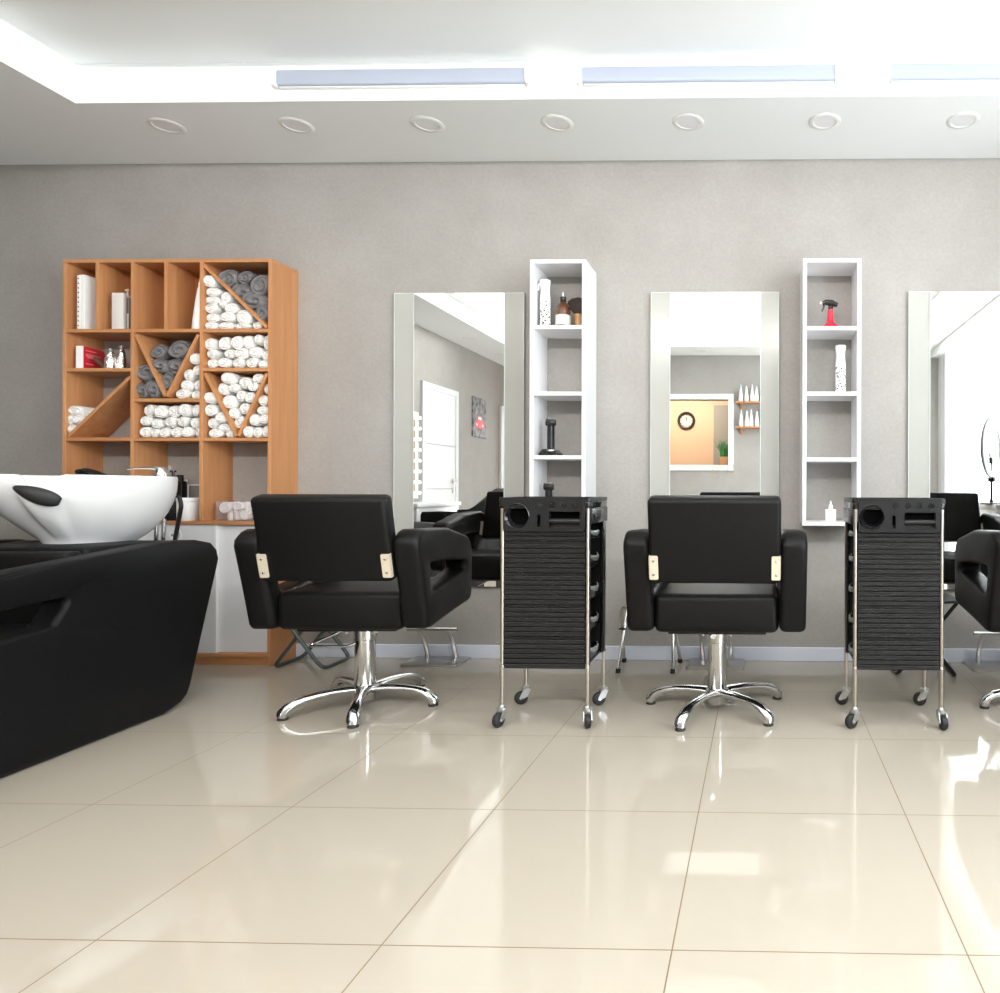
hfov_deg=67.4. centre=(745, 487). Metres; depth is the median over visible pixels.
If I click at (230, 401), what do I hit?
rolled towel
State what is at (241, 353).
rolled towel
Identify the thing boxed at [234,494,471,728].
chair
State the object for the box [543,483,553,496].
hair trimmer
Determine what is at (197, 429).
rolled towel
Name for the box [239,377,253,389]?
rolled towel
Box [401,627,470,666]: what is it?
footrest
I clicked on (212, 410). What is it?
rolled towel
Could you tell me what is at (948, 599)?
folding stool
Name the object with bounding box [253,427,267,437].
rolled towel
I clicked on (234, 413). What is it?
rolled towel
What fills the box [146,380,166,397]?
rolled towel
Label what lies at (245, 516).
roll
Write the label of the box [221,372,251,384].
rolled towel
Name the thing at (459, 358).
wall mirror
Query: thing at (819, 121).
diffuser
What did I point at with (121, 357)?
bottle
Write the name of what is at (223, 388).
rolled towel
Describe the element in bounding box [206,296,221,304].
rolled towel
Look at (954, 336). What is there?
wall mirror
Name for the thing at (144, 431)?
rolled towel
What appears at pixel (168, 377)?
rolled towel
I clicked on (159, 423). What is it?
rolled towel
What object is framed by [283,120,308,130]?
diffuser
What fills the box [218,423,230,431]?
rolled towel
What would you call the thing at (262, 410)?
rolled towel
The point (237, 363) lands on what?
rolled towel
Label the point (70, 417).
rolled towel
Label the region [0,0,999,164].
ceiling
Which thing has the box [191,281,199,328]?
bottle
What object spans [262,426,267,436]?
rolled towel
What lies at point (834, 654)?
baseboard
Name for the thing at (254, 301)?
rolled towel
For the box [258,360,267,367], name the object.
rolled towel
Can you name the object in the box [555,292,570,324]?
bottle
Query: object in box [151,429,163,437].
rolled towel
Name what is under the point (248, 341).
rolled towel
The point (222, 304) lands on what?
rolled towel
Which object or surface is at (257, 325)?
rolled towel
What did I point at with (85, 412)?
rolled towel
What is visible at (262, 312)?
rolled towel
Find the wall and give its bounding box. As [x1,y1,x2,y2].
[0,158,999,648]
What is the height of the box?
0.122 m
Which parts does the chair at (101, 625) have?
seat, panel, backrest, lever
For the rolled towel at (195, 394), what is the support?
on the storage cabinet
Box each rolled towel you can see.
[68,406,92,415]
[68,415,75,424]
[68,424,77,432]
[72,415,84,423]
[81,408,94,416]
[136,384,151,397]
[137,364,154,382]
[140,416,162,425]
[140,427,157,437]
[144,405,163,418]
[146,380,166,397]
[150,344,174,360]
[151,418,166,428]
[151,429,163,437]
[152,359,169,373]
[154,405,171,418]
[160,427,175,437]
[162,372,175,389]
[165,417,183,427]
[168,340,191,359]
[168,359,182,374]
[168,405,193,417]
[171,427,188,437]
[176,389,192,397]
[177,417,192,426]
[178,404,196,417]
[181,380,195,391]
[181,427,197,437]
[184,369,199,381]
[190,353,199,364]
[191,417,198,427]
[192,390,198,397]
[192,405,198,416]
[193,365,199,375]
[194,380,198,390]
[195,428,198,437]
[203,275,227,291]
[204,392,218,404]
[205,303,225,314]
[205,322,220,328]
[205,338,225,351]
[205,404,221,416]
[206,288,226,297]
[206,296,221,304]
[207,314,224,323]
[207,349,234,359]
[208,359,221,367]
[208,418,222,428]
[209,429,227,437]
[215,412,227,423]
[218,269,240,287]
[218,358,234,367]
[218,383,236,395]
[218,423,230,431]
[219,301,227,308]
[219,322,236,328]
[219,337,235,349]
[220,312,238,323]
[221,292,242,305]
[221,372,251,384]
[223,395,242,408]
[224,303,246,314]
[224,349,237,358]
[226,430,242,437]
[229,383,252,392]
[229,408,245,418]
[231,336,244,349]
[232,284,251,300]
[233,358,248,367]
[235,323,254,328]
[235,348,251,359]
[235,416,244,428]
[236,310,257,324]
[237,390,250,403]
[238,271,258,284]
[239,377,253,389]
[240,403,250,414]
[242,291,267,309]
[243,335,264,348]
[243,426,255,437]
[245,392,255,402]
[246,357,261,367]
[248,383,259,391]
[249,347,267,359]
[250,275,267,295]
[250,414,267,426]
[253,304,267,321]
[253,322,266,328]
[253,373,264,383]
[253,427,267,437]
[254,334,265,345]
[257,406,267,414]
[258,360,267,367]
[259,395,267,406]
[259,415,267,423]
[262,351,267,360]
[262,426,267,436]
[264,335,267,349]
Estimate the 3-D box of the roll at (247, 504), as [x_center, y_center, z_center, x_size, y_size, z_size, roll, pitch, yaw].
[-2.666,0.099,3.697,0.030,0.052,0.029,0,0,1]
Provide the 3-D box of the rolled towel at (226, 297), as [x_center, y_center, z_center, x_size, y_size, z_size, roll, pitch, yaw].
[-2.753,-1.013,3.737,0.057,0.063,0.183,0,0,1]
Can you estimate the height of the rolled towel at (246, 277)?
0.081 m
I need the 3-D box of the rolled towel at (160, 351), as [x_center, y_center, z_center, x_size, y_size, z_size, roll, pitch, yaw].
[-3.118,-0.725,3.745,0.089,0.088,0.189,0,0,2]
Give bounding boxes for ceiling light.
[270,66,531,89]
[576,63,840,86]
[884,63,999,83]
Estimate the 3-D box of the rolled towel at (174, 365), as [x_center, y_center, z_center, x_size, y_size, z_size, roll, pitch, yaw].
[-3.026,-0.643,3.742,0.094,0.085,0.185,0,0,2]
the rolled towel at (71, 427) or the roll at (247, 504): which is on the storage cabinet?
the rolled towel at (71, 427)
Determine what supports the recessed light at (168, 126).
in the ceiling
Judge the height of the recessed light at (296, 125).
0.006 m
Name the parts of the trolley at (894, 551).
post, rail, ribbed panel, post, ribbed panel, post, rail, post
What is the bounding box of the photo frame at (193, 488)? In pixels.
[189,484,198,497]
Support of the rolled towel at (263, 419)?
on the rolled towel at (265, 429)
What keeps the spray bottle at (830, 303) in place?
on the wall shelf at (810, 266)
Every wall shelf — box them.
[529,259,596,496]
[800,258,860,525]
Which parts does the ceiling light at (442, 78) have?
rail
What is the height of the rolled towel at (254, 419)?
0.066 m
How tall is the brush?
0.178 m
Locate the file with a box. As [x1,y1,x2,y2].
[77,275,95,328]
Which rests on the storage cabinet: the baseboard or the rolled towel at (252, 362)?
the rolled towel at (252, 362)
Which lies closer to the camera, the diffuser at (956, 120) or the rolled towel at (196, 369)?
the diffuser at (956, 120)
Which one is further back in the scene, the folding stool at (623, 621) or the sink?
the folding stool at (623, 621)
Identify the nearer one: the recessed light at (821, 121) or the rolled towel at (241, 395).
the recessed light at (821, 121)
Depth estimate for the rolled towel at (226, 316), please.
3.65 m
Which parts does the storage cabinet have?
panel, sliding door, recessed pull, sliding door, panel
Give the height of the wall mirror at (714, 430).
1.614 m
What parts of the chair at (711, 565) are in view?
armrest, bracket plate, leg, leg, backrest, seat, seat plate, leg, leg, bracket plate, armrest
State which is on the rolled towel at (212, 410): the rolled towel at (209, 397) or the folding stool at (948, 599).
the rolled towel at (209, 397)
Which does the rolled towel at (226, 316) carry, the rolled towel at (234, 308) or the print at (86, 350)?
the rolled towel at (234, 308)
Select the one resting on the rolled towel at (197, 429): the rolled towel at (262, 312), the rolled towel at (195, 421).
the rolled towel at (195, 421)
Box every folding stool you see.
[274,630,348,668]
[615,605,681,673]
[892,593,957,675]
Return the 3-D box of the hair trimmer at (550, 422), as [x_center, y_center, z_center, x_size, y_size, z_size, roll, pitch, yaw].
[-1.030,-0.268,3.641,0.108,0.197,0.090,0,0,1]
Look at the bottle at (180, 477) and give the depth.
3.77 m
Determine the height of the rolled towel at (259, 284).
0.121 m
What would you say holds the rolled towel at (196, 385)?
on the rolled towel at (195, 394)
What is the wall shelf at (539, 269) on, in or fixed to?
attached to the wall
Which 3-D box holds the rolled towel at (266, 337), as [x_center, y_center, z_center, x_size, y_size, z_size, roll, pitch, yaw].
[-2.537,-0.773,3.740,0.036,0.083,0.183,0,0,1]
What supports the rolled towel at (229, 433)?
on the storage cabinet
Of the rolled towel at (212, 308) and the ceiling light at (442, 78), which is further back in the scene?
the rolled towel at (212, 308)
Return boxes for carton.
[112,293,126,328]
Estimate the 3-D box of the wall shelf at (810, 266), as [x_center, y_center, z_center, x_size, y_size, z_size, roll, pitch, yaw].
[0.443,-0.492,3.658,0.299,1.373,0.235,0,0,1]
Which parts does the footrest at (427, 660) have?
leg, plate, leg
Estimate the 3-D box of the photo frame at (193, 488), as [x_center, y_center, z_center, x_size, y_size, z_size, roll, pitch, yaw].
[-3.064,0.077,3.830,0.084,0.195,0.010,0,0,1]
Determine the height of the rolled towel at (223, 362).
0.056 m
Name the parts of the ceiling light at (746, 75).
rail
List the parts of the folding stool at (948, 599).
seat, leg frame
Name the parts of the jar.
lid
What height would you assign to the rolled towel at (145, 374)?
0.103 m
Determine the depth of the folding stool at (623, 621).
3.59 m
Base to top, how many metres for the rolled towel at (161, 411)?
0.071 m
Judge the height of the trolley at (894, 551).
0.905 m
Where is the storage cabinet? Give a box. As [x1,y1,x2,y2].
[62,259,297,665]
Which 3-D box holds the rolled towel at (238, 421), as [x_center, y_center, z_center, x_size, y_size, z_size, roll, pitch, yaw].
[-2.683,-0.347,3.740,0.067,0.068,0.183,0,0,3]
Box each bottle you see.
[103,348,116,367]
[116,345,126,367]
[125,289,130,328]
[164,470,181,520]
[176,475,186,497]
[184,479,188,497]
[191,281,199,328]
[537,279,550,324]
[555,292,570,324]
[820,300,837,325]
[825,501,835,520]
[835,345,845,391]
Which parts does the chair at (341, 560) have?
bracket plate, armrest, leg, backrest, leg, seat plate, seat, leg, bracket plate, leg, leg, armrest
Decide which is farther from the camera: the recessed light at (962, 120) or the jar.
the jar
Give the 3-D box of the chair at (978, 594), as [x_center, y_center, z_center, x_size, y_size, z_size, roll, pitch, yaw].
[1.326,0.491,2.922,0.716,0.916,0.677,0,0,1]
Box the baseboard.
[296,643,999,662]
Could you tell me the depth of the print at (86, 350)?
3.72 m
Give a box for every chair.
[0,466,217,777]
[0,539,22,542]
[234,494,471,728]
[623,495,807,731]
[955,530,999,708]
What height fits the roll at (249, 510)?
0.037 m
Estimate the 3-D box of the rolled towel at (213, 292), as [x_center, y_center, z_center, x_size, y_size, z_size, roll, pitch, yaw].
[-2.817,-1.038,3.730,0.080,0.053,0.183,0,0,2]
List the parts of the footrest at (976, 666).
leg, plate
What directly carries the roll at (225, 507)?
in the clear box
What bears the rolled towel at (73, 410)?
on the rolled towel at (77, 419)
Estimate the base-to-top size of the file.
0.292 m
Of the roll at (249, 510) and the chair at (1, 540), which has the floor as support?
the chair at (1, 540)
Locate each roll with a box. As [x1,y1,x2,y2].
[219,502,233,512]
[227,511,233,519]
[234,502,244,509]
[234,510,239,519]
[240,510,252,519]
[245,502,250,509]
[246,508,252,514]
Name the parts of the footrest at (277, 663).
leg frame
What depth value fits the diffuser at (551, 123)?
3.41 m
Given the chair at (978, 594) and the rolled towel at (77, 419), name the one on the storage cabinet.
the rolled towel at (77, 419)
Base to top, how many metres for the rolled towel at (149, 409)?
0.068 m
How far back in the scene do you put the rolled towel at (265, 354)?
3.65 m
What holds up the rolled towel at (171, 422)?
on the rolled towel at (165, 432)
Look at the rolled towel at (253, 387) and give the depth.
3.64 m
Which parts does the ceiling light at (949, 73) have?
rail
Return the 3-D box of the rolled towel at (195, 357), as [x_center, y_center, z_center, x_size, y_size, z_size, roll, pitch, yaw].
[-2.918,-0.685,3.737,0.063,0.064,0.183,0,0,1]
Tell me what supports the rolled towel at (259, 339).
on the rolled towel at (256, 352)
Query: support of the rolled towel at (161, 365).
on the rolled towel at (168, 377)
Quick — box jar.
[176,498,198,520]
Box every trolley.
[492,496,607,728]
[835,497,948,729]
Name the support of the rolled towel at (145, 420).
on the rolled towel at (144, 431)
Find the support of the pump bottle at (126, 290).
on the storage cabinet
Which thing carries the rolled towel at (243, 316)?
on the rolled towel at (238, 325)
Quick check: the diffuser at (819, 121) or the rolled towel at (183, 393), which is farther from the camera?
the rolled towel at (183, 393)
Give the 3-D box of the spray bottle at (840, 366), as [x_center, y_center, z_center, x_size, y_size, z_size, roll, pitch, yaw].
[0.495,-0.620,3.609,0.056,0.250,0.056,0,0,-18]
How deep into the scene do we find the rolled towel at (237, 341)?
3.65 m
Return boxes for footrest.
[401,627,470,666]
[686,634,743,669]
[963,631,999,671]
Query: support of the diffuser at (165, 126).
attached to the recessed light at (168, 126)
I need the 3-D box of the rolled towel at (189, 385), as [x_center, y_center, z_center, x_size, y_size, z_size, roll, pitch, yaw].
[-2.969,-0.545,3.744,0.066,0.061,0.183,0,0,0]
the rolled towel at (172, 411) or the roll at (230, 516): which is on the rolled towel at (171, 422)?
the rolled towel at (172, 411)
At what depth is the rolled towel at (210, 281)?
3.65 m
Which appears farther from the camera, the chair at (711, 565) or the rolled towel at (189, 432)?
the rolled towel at (189, 432)
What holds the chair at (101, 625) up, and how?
on the floor
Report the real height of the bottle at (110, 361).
0.115 m
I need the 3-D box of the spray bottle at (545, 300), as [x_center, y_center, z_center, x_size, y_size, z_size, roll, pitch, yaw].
[-1.060,-0.968,3.635,0.065,0.250,0.056,0,0,37]
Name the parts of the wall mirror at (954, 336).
glass panel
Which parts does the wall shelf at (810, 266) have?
panel, panel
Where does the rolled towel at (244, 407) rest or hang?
on the rolled towel at (238, 421)
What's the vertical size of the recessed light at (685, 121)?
0.006 m
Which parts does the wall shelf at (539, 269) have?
panel, panel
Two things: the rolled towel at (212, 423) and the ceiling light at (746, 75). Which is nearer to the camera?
the ceiling light at (746, 75)
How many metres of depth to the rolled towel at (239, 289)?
3.65 m
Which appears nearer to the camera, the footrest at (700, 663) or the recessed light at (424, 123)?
the recessed light at (424, 123)
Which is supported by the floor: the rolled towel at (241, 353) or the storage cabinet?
the storage cabinet
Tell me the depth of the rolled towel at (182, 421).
3.65 m
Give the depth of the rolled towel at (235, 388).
3.65 m
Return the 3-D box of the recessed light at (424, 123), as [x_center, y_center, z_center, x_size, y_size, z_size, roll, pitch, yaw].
[-1.581,-1.803,3.424,0.158,0.006,0.158,0,0,1]
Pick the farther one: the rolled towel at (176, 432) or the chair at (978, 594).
the rolled towel at (176, 432)
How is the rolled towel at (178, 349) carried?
on the rolled towel at (174, 365)
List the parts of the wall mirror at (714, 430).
mirror plate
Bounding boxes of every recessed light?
[146,117,186,133]
[277,117,314,133]
[410,116,444,132]
[541,114,573,131]
[672,113,703,130]
[809,113,840,129]
[946,111,979,128]
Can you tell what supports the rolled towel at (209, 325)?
on the storage cabinet
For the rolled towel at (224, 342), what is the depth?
3.66 m
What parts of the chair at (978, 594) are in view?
armrest, leg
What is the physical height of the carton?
0.198 m
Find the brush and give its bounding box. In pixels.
[567,297,581,324]
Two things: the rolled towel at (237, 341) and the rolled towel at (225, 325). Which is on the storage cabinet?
the rolled towel at (225, 325)
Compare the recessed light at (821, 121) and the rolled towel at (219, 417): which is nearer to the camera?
the recessed light at (821, 121)
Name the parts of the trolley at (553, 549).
post, rail, post, ribbed panel, post, drawer, drawer, drawer, drawer, ribbed panel, rail, post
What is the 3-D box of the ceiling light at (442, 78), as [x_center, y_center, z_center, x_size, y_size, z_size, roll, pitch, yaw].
[-1.596,-1.901,3.196,1.208,0.086,0.037,0,0,1]
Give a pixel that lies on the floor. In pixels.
(210, 843)
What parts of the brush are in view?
handle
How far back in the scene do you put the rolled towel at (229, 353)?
3.65 m
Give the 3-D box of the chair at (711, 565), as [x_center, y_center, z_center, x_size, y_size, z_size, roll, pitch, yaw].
[-0.115,0.486,2.934,0.716,0.916,0.680,0,0,1]
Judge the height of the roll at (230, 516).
0.052 m
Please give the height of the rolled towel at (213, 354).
0.050 m
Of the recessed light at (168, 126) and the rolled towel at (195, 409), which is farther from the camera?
the rolled towel at (195, 409)
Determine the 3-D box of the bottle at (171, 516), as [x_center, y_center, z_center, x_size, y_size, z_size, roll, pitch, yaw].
[-3.072,0.040,3.700,0.074,0.269,0.074,0,0,1]
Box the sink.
[0,474,177,543]
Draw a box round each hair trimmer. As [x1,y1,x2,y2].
[538,418,562,454]
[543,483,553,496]
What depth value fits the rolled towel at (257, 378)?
3.65 m
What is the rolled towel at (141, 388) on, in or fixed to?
on the storage cabinet
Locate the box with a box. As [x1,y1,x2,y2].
[76,346,104,367]
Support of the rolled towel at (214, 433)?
on the storage cabinet
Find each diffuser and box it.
[152,121,180,131]
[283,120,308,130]
[415,119,438,129]
[546,118,568,128]
[677,117,698,127]
[814,116,835,127]
[951,115,974,126]
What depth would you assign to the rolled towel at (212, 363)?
3.66 m
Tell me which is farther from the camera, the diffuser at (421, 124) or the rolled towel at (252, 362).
the rolled towel at (252, 362)
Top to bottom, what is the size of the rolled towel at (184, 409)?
0.069 m
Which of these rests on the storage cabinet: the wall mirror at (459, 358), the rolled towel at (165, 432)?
the rolled towel at (165, 432)
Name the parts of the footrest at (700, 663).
leg, plate, leg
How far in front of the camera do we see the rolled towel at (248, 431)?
3.65 m
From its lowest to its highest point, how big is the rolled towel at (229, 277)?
0.106 m
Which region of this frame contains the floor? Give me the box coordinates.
[0,657,999,992]
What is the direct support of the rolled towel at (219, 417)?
on the rolled towel at (224, 427)
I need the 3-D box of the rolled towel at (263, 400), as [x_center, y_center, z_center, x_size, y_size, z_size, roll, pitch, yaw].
[-2.547,-0.460,3.725,0.062,0.060,0.183,0,0,2]
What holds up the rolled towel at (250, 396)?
on the rolled towel at (244, 407)
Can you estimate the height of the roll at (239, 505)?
0.043 m
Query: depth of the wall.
3.81 m
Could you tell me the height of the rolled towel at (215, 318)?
0.053 m
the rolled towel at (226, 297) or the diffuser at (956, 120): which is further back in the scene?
the rolled towel at (226, 297)
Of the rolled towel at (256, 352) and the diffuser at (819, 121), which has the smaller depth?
the diffuser at (819, 121)
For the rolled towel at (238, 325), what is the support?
on the storage cabinet
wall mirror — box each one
[393,293,524,586]
[650,292,778,586]
[908,291,999,588]
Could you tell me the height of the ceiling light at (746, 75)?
0.086 m
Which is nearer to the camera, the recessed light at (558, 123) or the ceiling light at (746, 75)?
the ceiling light at (746, 75)
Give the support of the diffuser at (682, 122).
attached to the recessed light at (685, 121)
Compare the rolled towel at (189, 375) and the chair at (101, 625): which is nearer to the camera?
the chair at (101, 625)
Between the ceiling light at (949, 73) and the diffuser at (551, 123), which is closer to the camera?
the ceiling light at (949, 73)
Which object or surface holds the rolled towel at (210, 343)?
on the rolled towel at (213, 354)
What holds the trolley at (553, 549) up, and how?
on the floor
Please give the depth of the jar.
3.66 m
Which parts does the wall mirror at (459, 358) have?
mirror plate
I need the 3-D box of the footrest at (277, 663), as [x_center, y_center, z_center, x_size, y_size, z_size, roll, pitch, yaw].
[-2.308,0.747,3.677,0.317,0.382,0.283,0,0,1]
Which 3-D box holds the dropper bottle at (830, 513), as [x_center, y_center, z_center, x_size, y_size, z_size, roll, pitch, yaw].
[0.444,0.120,3.620,0.054,0.108,0.031,0,0,1]
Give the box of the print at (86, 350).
[86,350,100,365]
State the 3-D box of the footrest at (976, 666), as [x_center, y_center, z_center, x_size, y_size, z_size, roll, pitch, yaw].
[1.325,0.849,3.655,0.300,0.200,0.200,0,0,1]
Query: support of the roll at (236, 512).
in the clear box

